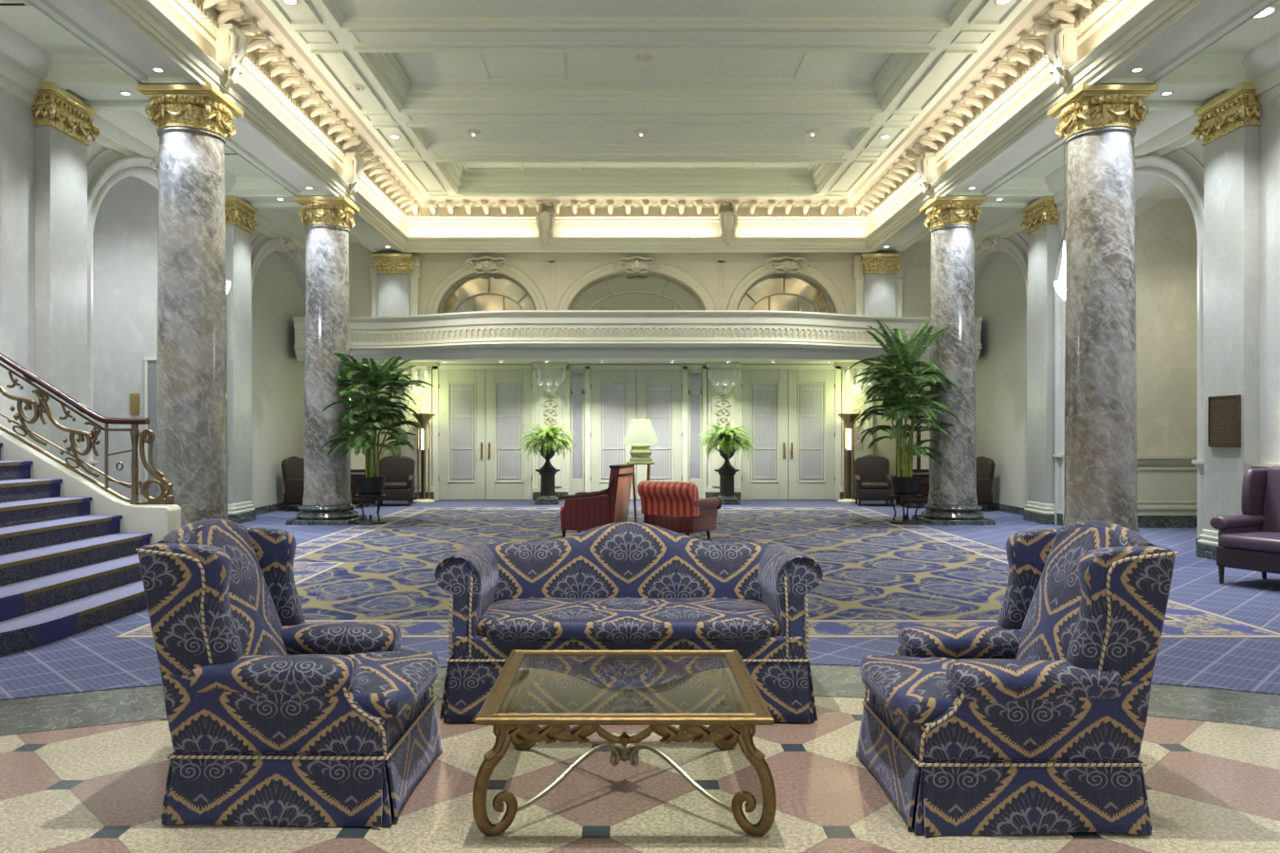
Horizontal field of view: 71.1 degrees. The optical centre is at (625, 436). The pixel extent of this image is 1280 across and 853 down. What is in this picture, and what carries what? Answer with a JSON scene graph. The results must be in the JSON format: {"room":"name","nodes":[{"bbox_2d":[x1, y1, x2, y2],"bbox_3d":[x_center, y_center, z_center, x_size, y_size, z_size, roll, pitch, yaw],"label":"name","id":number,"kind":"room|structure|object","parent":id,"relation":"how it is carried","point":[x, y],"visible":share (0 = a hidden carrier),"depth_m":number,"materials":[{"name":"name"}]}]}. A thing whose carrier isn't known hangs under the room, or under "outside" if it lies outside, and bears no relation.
{"room":"historic interior","nodes":[
{"label":"historic interior","id":0,"kind":"room"},
{"bbox_2d":[92,175,158,501],"bbox_3d":[-8.280,-1.530,12.100,2.760,6.000,5.200,0,0,0],"label":"wall","id":1,"kind":"structure","parent":0,"point":[125,237],"depth_m":14.62,"materials":[{"name":"paint"}]},
{"bbox_2d":[129,393,139,414],"bbox_3d":[-8.000,-0.525,14.598,0.140,0.330,0.045,0,0,0],"label":"brass plaque","id":2,"kind":"object","parent":1,"relation":"attached to","point":[134,397],"visible":1,"depth_m":14.58,"materials":[{"name":"gold metal"}]},
{"bbox_2d":[144,357,156,501],"bbox_3d":[-7.265,0.090,14.579,1.110,2.740,0.078,0,0,0],"label":"door","id":3,"kind":"structure","parent":1,"relation":"in","point":[150,362],"depth_m":14.57,"materials":[{"name":"beige paint"}]},
{"bbox_2d":[0,89,305,508],"bbox_3d":[-6.747,-1.830,8.350,0.305,6.600,24.700,0,0,0],"label":"wall","id":4,"kind":"structure","parent":0,"point":[278,276],"depth_m":11.66,"materials":[{"name":"paint"}]},
{"bbox_2d":[31,83,99,475],"bbox_3d":[-6.590,-1.245,10.470,0.393,5.430,0.899,0,0,0],"label":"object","id":5,"kind":"object","parent":4,"relation":"attached to","point":[63,122],"visible":0.72,"depth_m":10.30,"materials":[{"name":"beige paint"}]},
{"bbox_2d":[0,19,306,257],"bbox_3d":[-6.520,-3.970,7.825,0.320,0.520,23.650,0,0,0],"label":"crown molding","id":6,"kind":"structure","parent":4,"relation":"attached to","point":[24,64],"depth_m":11.46,"materials":[{"name":"beige paint"}]},
{"bbox_2d":[149,155,159,176],"bbox_3d":[-6.568,-3.831,12.850,0.224,0.310,0.825,0,0,0],"label":"cartouche","id":7,"kind":"object","parent":4,"relation":"attached to","point":[154,165],"visible":0.31,"depth_m":12.55,"materials":[{"name":"white paint"}]},
{"bbox_2d":[225,196,258,523],"bbox_3d":[-6.590,-1.245,15.200,0.393,5.430,0.899,0,0,0],"label":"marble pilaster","id":8,"kind":"object","parent":4,"relation":"attached to","point":[240,219],"visible":0.81,"depth_m":15.07,"materials":[{"name":"white paint"}]},
{"bbox_2d":[255,502,302,515],"bbox_3d":[-6.715,1.366,8.200,0.210,0.192,24.400,0,0,0],"label":"baseboard","id":9,"kind":"structure","parent":4,"relation":"attached to","point":[270,508],"depth_m":17.23,"materials":[{"name":"green stone"}]},
{"bbox_2d":[277,234,295,254],"bbox_3d":[-6.568,-3.751,17.500,0.224,0.310,0.825,0,0,0],"label":"cartouche","id":10,"kind":"object","parent":4,"relation":"attached to","point":[288,246],"visible":1,"depth_m":17.37,"materials":[{"name":"white paint"}]},
{"bbox_2d":[569,369,585,494],"bbox_3d":[-1.095,-0.030,20.335,0.330,2.960,0.050,0,0,0],"label":"panel","id":11,"kind":"object","parent":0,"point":[576,376],"depth_m":20.33,"materials":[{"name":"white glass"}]},
{"bbox_2d":[349,364,929,500],"bbox_3d":[0.240,-0.530,20.400,14.400,4.000,0.001,0,0,0],"label":"wall","id":12,"kind":"structure","parent":0,"point":[886,448],"depth_m":20.40,"materials":[{"name":"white paint"}]},
{"bbox_2d":[432,365,535,500],"bbox_3d":[-3.180,-0.080,20.304,2.400,3.080,0.152,0,0,0],"label":"door","id":13,"kind":"structure","parent":12,"relation":"in","point":[482,412],"depth_m":20.31,"materials":[{"name":"paint"}]},
{"bbox_2d":[566,364,707,499],"bbox_3d":[0.240,-0.080,20.304,3.200,3.080,0.152,0,0,0],"label":"door","id":14,"kind":"structure","parent":12,"relation":"in","point":[602,400],"depth_m":20.31,"materials":[{"name":"paint"}]},
{"bbox_2d":[688,369,702,498],"bbox_3d":[1.575,-0.030,20.335,0.330,2.960,0.050,0,0,0],"label":"light","id":15,"kind":"object","parent":14,"relation":"attached to","point":[695,376],"depth_m":20.33,"materials":[{"name":"glass"}]},
{"bbox_2d":[738,365,841,500],"bbox_3d":[3.680,-0.080,20.304,2.400,3.080,0.152,0,0,0],"label":"door","id":16,"kind":"structure","parent":12,"relation":"in","point":[794,410],"depth_m":20.31,"materials":[{"name":"paint"}]},
{"bbox_2d":[0,500,1279,852],"bbox_3d":[0.240,1.565,8.500,20.000,0.209,25.000,0,0,0],"label":"floor","id":17,"kind":"structure","parent":0,"point":[85,740],"depth_m":3.91,"materials":[{"name":"stone"}]},
{"bbox_2d":[0,424,181,656],"bbox_3d":[-5.399,0.538,7.000,2.722,1.865,4.000,0,0,0],"label":"staircase","id":18,"kind":"structure","parent":17,"relation":"on","point":[69,560],"depth_m":7.66,"materials":[{"name":"carpet"}]},
{"bbox_2d":[0,352,174,505],"bbox_3d":[-5.682,-0.248,8.870,2.428,1.867,0.100,0,0,0],"label":"balustrade","id":19,"kind":"object","parent":18,"relation":"on","point":[91,439],"visible":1,"depth_m":8.86,"materials":[{"name":"brown metal"}]},
{"bbox_2d":[136,84,243,526],"bbox_3d":[-5.080,-1.245,10.500,1.040,5.430,1.040,0,0,0],"label":"marble column","id":20,"kind":"structure","parent":17,"relation":"on","point":[191,120],"depth_m":10.19,"materials":[{"name":"stone"}]},
{"bbox_2d":[135,518,442,827],"bbox_3d":[-1.348,0.911,3.776,1.030,1.112,0.858,0,0,1],"label":"armchair","id":21,"kind":"object","parent":17,"relation":"on","point":[275,718],"visible":1,"depth_m":3.41,"materials":[{"name":"blue fabric"}]},
{"bbox_2d":[285,650,438,720],"bbox_3d":[-1.210,1.019,3.773,0.755,0.152,0.716,0,0,1],"label":"seat cushion","id":22,"kind":"object","parent":21,"relation":"on","point":[387,684],"depth_m":3.51,"materials":[{"name":"blue fabric"}]},
{"bbox_2d":[281,456,304,511],"bbox_3d":[-6.225,0.932,17.604,0.791,1.062,0.760,0,0,14],"label":"armchair","id":23,"kind":"object","parent":17,"relation":"on","point":[292,467],"visible":0.42,"depth_m":17.32,"materials":[{"name":"brown leather"}]},
{"bbox_2d":[285,196,366,525],"bbox_3d":[-5.060,-1.245,15.200,1.040,5.430,1.040,0,0,0],"label":"marble column","id":24,"kind":"structure","parent":17,"relation":"on","point":[328,221],"depth_m":14.87,"materials":[{"name":"grey stone"}]},
{"bbox_2d":[350,473,369,508],"bbox_3d":[-5.710,1.111,18.350,0.840,0.700,0.640,0,0,0],"label":"table","id":25,"kind":"object","parent":17,"relation":"on","point":[353,475],"visible":0.17,"depth_m":18.08,"materials":[{"name":"brown wood"}]},
{"bbox_2d":[350,419,375,504],"bbox_3d":[-6.156,0.511,19.100,1.594,1.900,0.232,0,0,0],"label":"folding screen","id":26,"kind":"object","parent":17,"relation":"on","point":[357,462],"visible":0.08,"depth_m":19.06,"materials":[{"name":"brown wood"}]},
{"bbox_2d":[374,455,415,506],"bbox_3d":[-4.862,0.932,18.915,0.760,1.062,0.791,0,0,-9],"label":"armchair","id":27,"kind":"object","parent":17,"relation":"on","point":[399,473],"visible":0.73,"depth_m":19.11,"materials":[{"name":"brown leather"}]},
{"bbox_2d":[384,481,407,489],"bbox_3d":[-4.849,1.041,18.831,0.580,0.120,0.620,0,0,-9],"label":"seat cushion","id":28,"kind":"object","parent":27,"relation":"on","point":[388,484],"depth_m":18.55,"materials":[{"name":"brown leather"}]},
{"bbox_2d":[396,365,434,500],"bbox_3d":[-4.740,-0.075,20.081,0.800,3.090,0.639,0,0,0],"label":"pilaster","id":29,"kind":"object","parent":17,"relation":"on","point":[422,396],"visible":0.62,"depth_m":20.23,"materials":[{"name":"beige paint"}]},
{"bbox_2d":[411,413,435,503],"bbox_3d":[-4.460,0.486,19.750,0.500,1.950,0.500,0,0,0],"label":"torchiere","id":30,"kind":"object","parent":17,"relation":"on","point":[424,418],"visible":0.93,"depth_m":19.69,"materials":[{"name":"paint"}]},
{"bbox_2d":[534,469,560,504],"bbox_3d":[-1.680,1.091,19.300,0.540,0.740,0.540,0,0,0],"label":"pedestal","id":31,"kind":"object","parent":17,"relation":"on","point":[547,496],"visible":0.96,"depth_m":19.16,"materials":[{"name":"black stone"}]},
{"bbox_2d":[515,422,580,470],"bbox_3d":[-1.633,0.203,19.311,1.459,1.034,1.492,0,0,3],"label":"potted fern","id":32,"kind":"object","parent":31,"relation":"on","point":[547,440],"visible":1,"depth_m":19.07,"materials":[{"name":"green plant"}]},
{"bbox_2d":[532,363,567,500],"bbox_3d":[-1.700,-0.075,20.081,0.800,3.090,0.639,0,0,0],"label":"pilaster","id":33,"kind":"object","parent":17,"relation":"on","point":[550,380],"visible":0.75,"depth_m":20.23,"materials":[{"name":"beige paint"}]},
{"bbox_2d":[472,650,776,836],"bbox_3d":[-0.005,1.247,3.752,1.111,0.459,1.043,0,0,0],"label":"coffee table","id":34,"kind":"object","parent":17,"relation":"on","point":[518,674],"visible":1,"depth_m":3.31,"materials":[{"name":"gold metal"}]},
{"bbox_2d":[434,522,822,722],"bbox_3d":[0.015,0.993,5.040,2.036,0.947,0.966,0,0,0],"label":"sofa","id":35,"kind":"object","parent":17,"relation":"on","point":[618,586],"visible":0.86,"depth_m":4.67,"materials":[{"name":"blue fabric"}]},
{"bbox_2d":[476,597,780,639],"bbox_3d":[0.015,0.983,4.935,1.644,0.129,0.710,0,0,0],"label":"seat cushion","id":36,"kind":"object","parent":35,"relation":"on","point":[498,617],"depth_m":4.66,"materials":[{"name":"blue fabric"}]},
{"bbox_2d":[113,508,1279,638],"bbox_3d":[0.220,1.460,12.340,9.200,0.010,11.720,0,0,0],"label":"patterned rug","id":37,"kind":"object","parent":17,"relation":"on","point":[881,578],"visible":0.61,"depth_m":9.79,"materials":[{"name":"blue carpet"}]},
{"bbox_2d":[353,493,386,525],"bbox_3d":[-4.250,1.207,14.920,0.530,0.490,0.530,0,0,0],"label":"plant stand","id":38,"kind":"object","parent":37,"relation":"on","point":[370,521],"visible":0.94,"depth_m":14.78,"materials":[{"name":"black metal"}]},
{"bbox_2d":[320,352,433,494],"bbox_3d":[-4.251,-0.199,14.953,1.766,2.317,1.735,0,0,-38],"label":"potted palm","id":39,"kind":"object","parent":38,"relation":"on","point":[376,414],"visible":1,"depth_m":14.69,"materials":[{"name":"green plant"}]},
{"bbox_2d":[355,475,385,494],"bbox_3d":[-4.250,0.818,14.920,0.490,0.285,0.490,0,0,0],"label":"planter","id":40,"kind":"object","parent":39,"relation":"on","point":[365,484],"depth_m":14.73,"materials":[{"name":"black metal"}]},
{"bbox_2d":[558,463,634,537],"bbox_3d":[-0.414,0.928,12.739,0.915,1.050,0.740,0,0,17],"label":"armchair","id":41,"kind":"object","parent":37,"relation":"on","point":[580,511],"visible":0.8,"depth_m":12.41,"materials":[{"name":"red fabric"}]},
{"bbox_2d":[626,461,655,522],"bbox_3d":[0.225,0.919,13.400,0.430,1.071,0.430,0,0,0],"label":"side table","id":42,"kind":"object","parent":37,"relation":"on","point":[649,464],"visible":0.52,"depth_m":13.28,"materials":[{"name":"brown wood"}]},
{"bbox_2d":[621,417,658,461],"bbox_3d":[0.225,0.048,13.400,0.554,0.670,0.554,0,0,0],"label":"table lamp","id":43,"kind":"object","parent":42,"relation":"on","point":[640,434],"visible":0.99,"depth_m":13.25,"materials":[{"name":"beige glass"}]},
{"bbox_2d":[637,480,722,539],"bbox_3d":[0.766,1.039,12.595,0.890,0.831,0.900,0,0,36],"label":"armchair","id":44,"kind":"object","parent":37,"relation":"on","point":[675,506],"visible":0.91,"depth_m":12.28,"materials":[{"name":"red fabric"}]},
{"bbox_2d":[889,493,922,525],"bbox_3d":[4.660,1.207,14.920,0.530,0.490,0.530,0,0,0],"label":"plant stand","id":45,"kind":"object","parent":37,"relation":"on","point":[904,521],"visible":0.91,"depth_m":14.81,"materials":[{"name":"black metal"}]},
{"bbox_2d":[848,319,961,494],"bbox_3d":[4.616,-0.489,14.924,1.825,2.899,1.855,0,0,39],"label":"potted palm","id":46,"kind":"object","parent":45,"relation":"on","point":[900,406],"visible":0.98,"depth_m":14.73,"materials":[{"name":"green plant"}]},
{"bbox_2d":[890,475,920,494],"bbox_3d":[4.660,0.818,14.920,0.490,0.285,0.490,0,0,0],"label":"planter","id":47,"kind":"object","parent":45,"relation":"on","point":[900,484],"depth_m":14.73,"materials":[{"name":"black metal"}]},
{"bbox_2d":[705,363,741,500],"bbox_3d":[2.200,-0.075,20.081,0.800,3.090,0.639,0,0,0],"label":"pilaster","id":48,"kind":"object","parent":17,"relation":"on","point":[722,381],"visible":0.8,"depth_m":20.23,"materials":[{"name":"beige paint"}]},
{"bbox_2d":[714,469,739,504],"bbox_3d":[2.180,1.091,19.300,0.540,0.740,0.540,0,0,0],"label":"pedestal","id":49,"kind":"object","parent":17,"relation":"on","point":[726,477],"visible":0.83,"depth_m":19.16,"materials":[{"name":"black stone"}]},
{"bbox_2d":[695,421,759,470],"bbox_3d":[2.133,0.187,19.288,1.434,1.066,1.442,0,0,-4],"label":"potted fern","id":50,"kind":"object","parent":49,"relation":"on","point":[727,441],"visible":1,"depth_m":19.04,"materials":[{"name":"green plant"}]},
{"bbox_2d":[837,413,860,503],"bbox_3d":[4.920,0.486,19.750,0.500,1.950,0.500,0,0,0],"label":"torchiere","id":51,"kind":"object","parent":17,"relation":"on","point":[849,419],"visible":0.94,"depth_m":19.70,"materials":[{"name":"paint"}]},
{"bbox_2d":[840,365,877,500],"bbox_3d":[5.240,-0.075,20.081,0.800,3.090,0.639,0,0,0],"label":"wall","id":52,"kind":"structure","parent":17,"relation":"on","point":[852,397],"depth_m":20.23,"materials":[{"name":"beige paint"}]},
{"bbox_2d":[853,455,894,507],"bbox_3d":[5.222,0.932,18.915,0.760,1.062,0.791,0,0,9],"label":"armchair","id":53,"kind":"object","parent":17,"relation":"on","point":[871,479],"visible":0.91,"depth_m":19.09,"materials":[{"name":"brown leather"}]},
{"bbox_2d":[860,481,889,489],"bbox_3d":[5.210,1.041,18.831,0.580,0.120,0.620,0,0,9],"label":"seat cushion","id":54,"kind":"object","parent":53,"relation":"on","point":[864,484],"depth_m":18.55,"materials":[{"name":"brown leather"}]},
{"bbox_2d":[896,415,929,505],"bbox_3d":[6.529,0.511,19.100,1.594,1.900,0.232,0,0,0],"label":"folding screen","id":55,"kind":"object","parent":17,"relation":"on","point":[921,465],"visible":0.24,"depth_m":19.15,"materials":[{"name":"brown wood"}]},
{"bbox_2d":[899,473,929,508],"bbox_3d":[6.090,1.111,18.350,0.840,0.700,0.640,0,0,0],"label":"table","id":56,"kind":"object","parent":17,"relation":"on","point":[924,477],"visible":0.13,"depth_m":18.07,"materials":[{"name":"brown wood"}]},
{"bbox_2d":[901,497,928,500],"bbox_3d":[6.090,1.291,18.350,0.720,0.040,0.520,0,0,0],"label":"shelf","id":57,"kind":"object","parent":56,"relation":"attached to","point":[910,499],"depth_m":18.09,"materials":[{"name":"brown wood"}]},
{"bbox_2d":[912,196,995,525],"bbox_3d":[5.540,-1.245,15.200,1.040,5.430,1.040,0,0,0],"label":"marble column","id":58,"kind":"structure","parent":17,"relation":"on","point":[952,500],"depth_m":14.87,"materials":[{"name":"grey stone"}]},
{"bbox_2d":[976,456,995,511],"bbox_3d":[6.705,0.932,17.604,0.791,1.062,0.760,0,0,-14],"label":"armchair","id":59,"kind":"object","parent":17,"relation":"on","point":[985,466],"visible":0.31,"depth_m":17.32,"materials":[{"name":"brown leather"}]},
{"bbox_2d":[855,520,1178,837],"bbox_3d":[1.540,0.911,3.700,1.030,1.112,0.858,0,0,0],"label":"armchair","id":60,"kind":"object","parent":17,"relation":"on","point":[1033,722],"visible":1,"depth_m":3.33,"materials":[{"name":"blue fabric"}]},
{"bbox_2d":[859,655,1019,726],"bbox_3d":[1.403,1.019,3.700,0.755,0.152,0.716,0,0,0],"label":"seat cushion","id":61,"kind":"object","parent":60,"relation":"on","point":[917,689],"depth_m":3.45,"materials":[{"name":"blue fabric"}]},
{"bbox_2d":[1046,84,1157,533],"bbox_3d":[5.560,-1.245,10.500,1.040,5.430,1.040,0,0,0],"label":"marble column","id":62,"kind":"structure","parent":17,"relation":"on","point":[1100,121],"depth_m":10.19,"materials":[{"name":"grey stone"}]},
{"bbox_2d":[1209,466,1279,584],"bbox_3d":[6.372,0.885,8.721,0.925,1.159,0.860,0,0,-25],"label":"armchair","id":63,"kind":"object","parent":17,"relation":"on","point":[1250,540],"visible":1,"depth_m":8.87,"materials":[{"name":"purple leather"}]},
{"bbox_2d":[1218,530,1279,552],"bbox_3d":[6.279,1.026,8.677,0.720,0.130,0.660,0,0,-25],"label":"seat cushion","id":64,"kind":"object","parent":63,"relation":"on","point":[1239,541],"depth_m":8.63,"materials":[{"name":"leather"}]},
{"bbox_2d":[348,243,931,366],"bbox_3d":[0.240,-3.330,19.770,14.000,3.600,0.360,0,0,0],"label":"wall","id":65,"kind":"structure","parent":0,"point":[553,281],"depth_m":19.65,"materials":[{"name":"paint"}]},
{"bbox_2d":[368,253,421,316],"bbox_3d":[-5.030,-2.835,19.520,1.120,2.210,0.438,0,0,0],"label":"marble pilaster","id":66,"kind":"object","parent":65,"relation":"attached to","point":[395,277],"visible":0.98,"depth_m":19.41,"materials":[{"name":"beige paint"}]},
{"bbox_2d":[463,255,510,273],"bbox_3d":[-3.040,-3.746,19.510,1.032,0.387,0.280,0,0,0],"label":"cartouche","id":67,"kind":"object","parent":65,"relation":"attached to","point":[485,266],"visible":1,"depth_m":19.52,"materials":[{"name":"white paint"}]},
{"bbox_2d":[439,273,536,313],"bbox_3d":[-3.040,-2.740,19.895,2.311,1.820,0.050,0,0,0],"label":"window","id":68,"kind":"structure","parent":65,"relation":"in","point":[487,291],"depth_m":19.92,"materials":[{"name":"glass"}]},
{"bbox_2d":[568,272,704,310],"bbox_3d":[0.240,-2.750,19.895,3.126,1.840,0.050,0,0,0],"label":"window","id":69,"kind":"structure","parent":65,"relation":"in","point":[636,290],"depth_m":19.92,"materials":[{"name":"beige paint"}]},
{"bbox_2d":[613,255,659,273],"bbox_3d":[0.240,-3.746,19.510,1.032,0.387,0.280,0,0,0],"label":"cartouche","id":70,"kind":"object","parent":65,"relation":"attached to","point":[636,266],"visible":1,"depth_m":19.52,"materials":[{"name":"white paint"}]},
{"bbox_2d":[292,310,982,364],"bbox_3d":[0.240,-1.960,18.690,13.800,0.860,3.420,0,0,0],"label":"balcony","id":71,"kind":"object","parent":65,"relation":"attached to","point":[508,337],"visible":0.71,"depth_m":17.38,"materials":[{"name":"beige paint"}]},
{"bbox_2d":[736,273,833,313],"bbox_3d":[3.520,-2.740,19.895,2.311,1.820,0.050,0,0,0],"label":"window","id":72,"kind":"structure","parent":65,"relation":"in","point":[783,291],"depth_m":19.92,"materials":[{"name":"glass"}]},
{"bbox_2d":[763,255,809,273],"bbox_3d":[3.520,-3.746,19.510,1.032,0.387,0.280,0,0,0],"label":"cartouche","id":73,"kind":"object","parent":65,"relation":"attached to","point":[786,266],"visible":1,"depth_m":19.52,"materials":[{"name":"white paint"}]},
{"bbox_2d":[851,253,905,316],"bbox_3d":[5.510,-2.835,19.520,1.120,2.210,0.438,0,0,0],"label":"marble pilaster","id":74,"kind":"object","parent":65,"relation":"attached to","point":[877,277],"visible":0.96,"depth_m":19.41,"materials":[{"name":"beige paint"}]},
{"bbox_2d":[0,0,1279,243],"bbox_3d":[0.240,-4.095,7.825,14.040,0.270,23.650,0,0,0],"label":"ceiling","id":75,"kind":"structure","parent":0,"point":[78,69],"depth_m":10.09,"materials":[{"name":"paint"}]},
{"bbox_2d":[0,0,30,7],"bbox_3d":[-6.110,-4.222,8.750,0.520,0.014,0.120,0,0,0],"label":"ceiling vent","id":76,"kind":"object","parent":75,"relation":"in","point":[3,3],"visible":1,"depth_m":8.74,"materials":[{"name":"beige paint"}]},
{"bbox_2d":[24,0,1279,253],"bbox_3d":[0.240,-4.107,7.650,11.400,0.295,24.680,0,0,0],"label":"beam","id":77,"kind":"structure","parent":75,"relation":"attached to","point":[135,36],"depth_m":11.69,"materials":[{"name":"beige paint"}]},
{"bbox_2d":[1053,143,1065,300],"bbox_3d":[6.291,-3.085,12.850,0.275,2.290,0.277,0,0,0],"label":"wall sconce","id":78,"kind":"object","parent":75,"relation":"hanging from","point":[1060,281],"visible":0.62,"depth_m":12.84,"materials":[{"name":"white glass"}]},
{"bbox_2d":[1250,4,1279,19],"bbox_3d":[6.340,-4.225,8.940,0.324,0.010,0.324,0,0,0],"label":"recessed light","id":79,"kind":"object","parent":75,"relation":"in","point":[1272,9],"visible":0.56,"depth_m":8.93,"materials":[{"name":"beige paint"}]},
{"bbox_2d":[260,0,1031,197],"bbox_3d":[0.240,-5.188,7.350,8.920,0.405,23.100,0,0,0],"label":"ceiling","id":80,"kind":"structure","parent":0,"point":[557,92],"depth_m":13.51,"materials":[{"name":"paint"}]},
{"bbox_2d":[280,0,298,5],"bbox_3d":[-3.880,-5.025,10.350,0.202,0.010,0.202,0,0,0],"label":"recessed light","id":81,"kind":"object","parent":80,"relation":"in","point":[287,2],"visible":1,"depth_m":10.38,"materials":[{"name":"beige paint"}]},
{"bbox_2d":[347,83,365,91],"bbox_3d":[-3.880,-5.005,12.900,0.260,0.050,0.260,0,0,0],"label":"rosette","id":82,"kind":"object","parent":80,"relation":"attached to","point":[354,86],"visible":1,"depth_m":12.86,"materials":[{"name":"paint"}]},
{"bbox_2d":[635,53,653,61],"bbox_3d":[0.260,-5.365,12.750,0.260,0.050,0.260,0,0,0],"label":"rosette","id":83,"kind":"object","parent":80,"relation":"attached to","point":[648,57],"visible":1,"depth_m":12.72,"materials":[{"name":"paint"}]},
{"bbox_2d":[148,0,1151,237],"bbox_3d":[0.240,-4.645,7.650,10.260,0.830,23.540,0,0,0],"label":"crown molding","id":84,"kind":"structure","parent":80,"relation":"attached to","point":[1015,68],"depth_m":14.88,"materials":[{"name":"paint"}]},
{"bbox_2d":[215,23,248,88],"bbox_3d":[-4.589,-4.426,10.500,0.323,0.701,0.318,0,0,0],"label":"bracket","id":85,"kind":"object","parent":84,"relation":"attached to","point":[231,43],"visible":0.99,"depth_m":10.39,"materials":[{"name":"paint"}]},
{"bbox_2d":[344,152,365,196],"bbox_3d":[-4.589,-4.426,15.200,0.323,0.701,0.318,0,0,0],"label":"bracket","id":86,"kind":"object","parent":84,"relation":"attached to","point":[354,163],"visible":1,"depth_m":15.09,"materials":[{"name":"paint"}]},
{"bbox_2d":[535,211,555,245],"bbox_3d":[-1.710,-4.426,19.119,0.429,0.701,0.323,0,0,0],"label":"bracket","id":87,"kind":"object","parent":84,"relation":"attached to","point":[545,221],"visible":1,"depth_m":19.06,"materials":[{"name":"paint"}]},
{"bbox_2d":[718,211,738,245],"bbox_3d":[2.190,-4.426,19.119,0.429,0.701,0.323,0,0,0],"label":"bracket","id":88,"kind":"object","parent":84,"relation":"attached to","point":[728,221],"visible":1,"depth_m":19.07,"materials":[{"name":"paint"}]},
{"bbox_2d":[914,152,936,196],"bbox_3d":[5.069,-4.426,15.200,0.323,0.701,0.318,0,0,0],"label":"bracket","id":89,"kind":"object","parent":84,"relation":"attached to","point":[925,163],"visible":0.99,"depth_m":15.09,"materials":[{"name":"paint"}]},
{"bbox_2d":[1043,23,1078,88],"bbox_3d":[5.069,-4.426,10.500,0.323,0.701,0.318,0,0,0],"label":"bracket","id":90,"kind":"object","parent":84,"relation":"attached to","point":[1061,43],"visible":0.99,"depth_m":10.39,"materials":[{"name":"paint"}]},
{"bbox_2d":[993,0,1011,5],"bbox_3d":[4.360,-5.025,10.350,0.202,0.010,0.202,0,0,0],"label":"recessed light","id":91,"kind":"object","parent":80,"relation":"in","point":[996,2],"visible":1,"depth_m":10.38,"materials":[{"name":"beige paint"}]},
{"bbox_2d":[974,97,1279,538],"bbox_3d":[7.393,-1.830,8.350,0.635,6.600,24.700,0,0,0],"label":"wall","id":92,"kind":"structure","parent":0,"point":[1001,273],"depth_m":14.67,"materials":[{"name":"paint"}]},
{"bbox_2d":[980,234,999,254],"bbox_3d":[7.048,-3.751,17.500,0.224,0.310,0.825,0,0,0],"label":"cartouche","id":93,"kind":"object","parent":92,"relation":"attached to","point":[986,246],"visible":1,"depth_m":17.38,"materials":[{"name":"white paint"}]},
{"bbox_2d":[1020,196,1059,524],"bbox_3d":[7.070,-1.245,15.200,0.393,5.430,0.899,0,0,0],"label":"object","id":94,"kind":"object","parent":92,"relation":"attached to","point":[1041,217],"visible":0.97,"depth_m":15.04,"materials":[{"name":"white paint"}]},
{"bbox_2d":[1052,454,1063,513],"bbox_3d":[7.110,0.785,14.680,0.100,0.970,0.320,0,0,0],"label":"trim","id":95,"kind":"structure","parent":92,"relation":"attached to","point":[1059,457],"depth_m":14.65,"materials":[{"name":"paint"}]},
{"bbox_2d":[977,502,1200,553],"bbox_3d":[7.195,1.366,8.200,0.210,0.192,24.400,0,0,0],"label":"baseboard","id":96,"kind":"structure","parent":92,"relation":"attached to","point":[1015,510],"depth_m":16.82,"materials":[{"name":"green stone"}]},
{"bbox_2d":[973,32,1279,253],"bbox_3d":[7.000,-3.970,7.825,0.320,0.520,23.650,0,0,0],"label":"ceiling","id":97,"kind":"structure","parent":92,"relation":"attached to","point":[1161,133],"depth_m":11.71,"materials":[{"name":"beige paint"}]},
{"bbox_2d":[1191,459,1204,538],"bbox_3d":[7.110,0.785,10.990,0.100,0.970,0.380,0,0,0],"label":"trim","id":98,"kind":"structure","parent":92,"relation":"attached to","point":[1200,464],"depth_m":11.06,"materials":[{"name":"paint"}]},
{"bbox_2d":[1190,83,1262,560],"bbox_3d":[7.070,-1.245,10.470,0.393,5.430,0.899,0,0,0],"label":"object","id":99,"kind":"object","parent":92,"relation":"attached to","point":[1229,123],"visible":0.83,"depth_m":10.33,"materials":[{"name":"white paint"}]},
{"bbox_2d":[1207,394,1241,447],"bbox_3d":[6.958,-0.170,10.420,0.040,0.600,0.520,0,0,0],"label":"bronze plaque","id":100,"kind":"object","parent":99,"relation":"attached to","point":[1224,411],"visible":1,"depth_m":10.39,"materials":[{"name":"brown metal"}]},
{"bbox_2d":[1250,462,1279,469],"bbox_3d":[7.110,0.785,3.040,0.100,0.970,14.200,0,0,0],"label":"trim","id":101,"kind":"structure","parent":92,"relation":"attached to","point":[1267,466],"depth_m":9.95,"materials":[{"name":"paint"}]},
{"bbox_2d":[1134,179,1197,467],"bbox_3d":[8.740,-1.530,12.100,2.800,6.000,5.200,0,0,0],"label":"wall","id":102,"kind":"structure","parent":0,"point":[1165,231],"depth_m":14.35,"materials":[{"name":"paint"}]},
{"bbox_2d":[1136,455,1197,515],"bbox_3d":[8.915,0.785,14.300,2.350,0.970,0.100,0,0,0],"label":"wainscoting","id":103,"kind":"structure","parent":102,"relation":"attached to","point":[1161,491],"depth_m":14.33,"materials":[{"name":"paint"}]},
{"bbox_2d":[1137,515,1197,528],"bbox_3d":[8.915,1.366,14.320,2.350,0.192,0.060,0,0,0],"label":"baseboard","id":104,"kind":"structure","parent":102,"relation":"attached to","point":[1144,521],"depth_m":14.29,"materials":[{"name":"green stone"}]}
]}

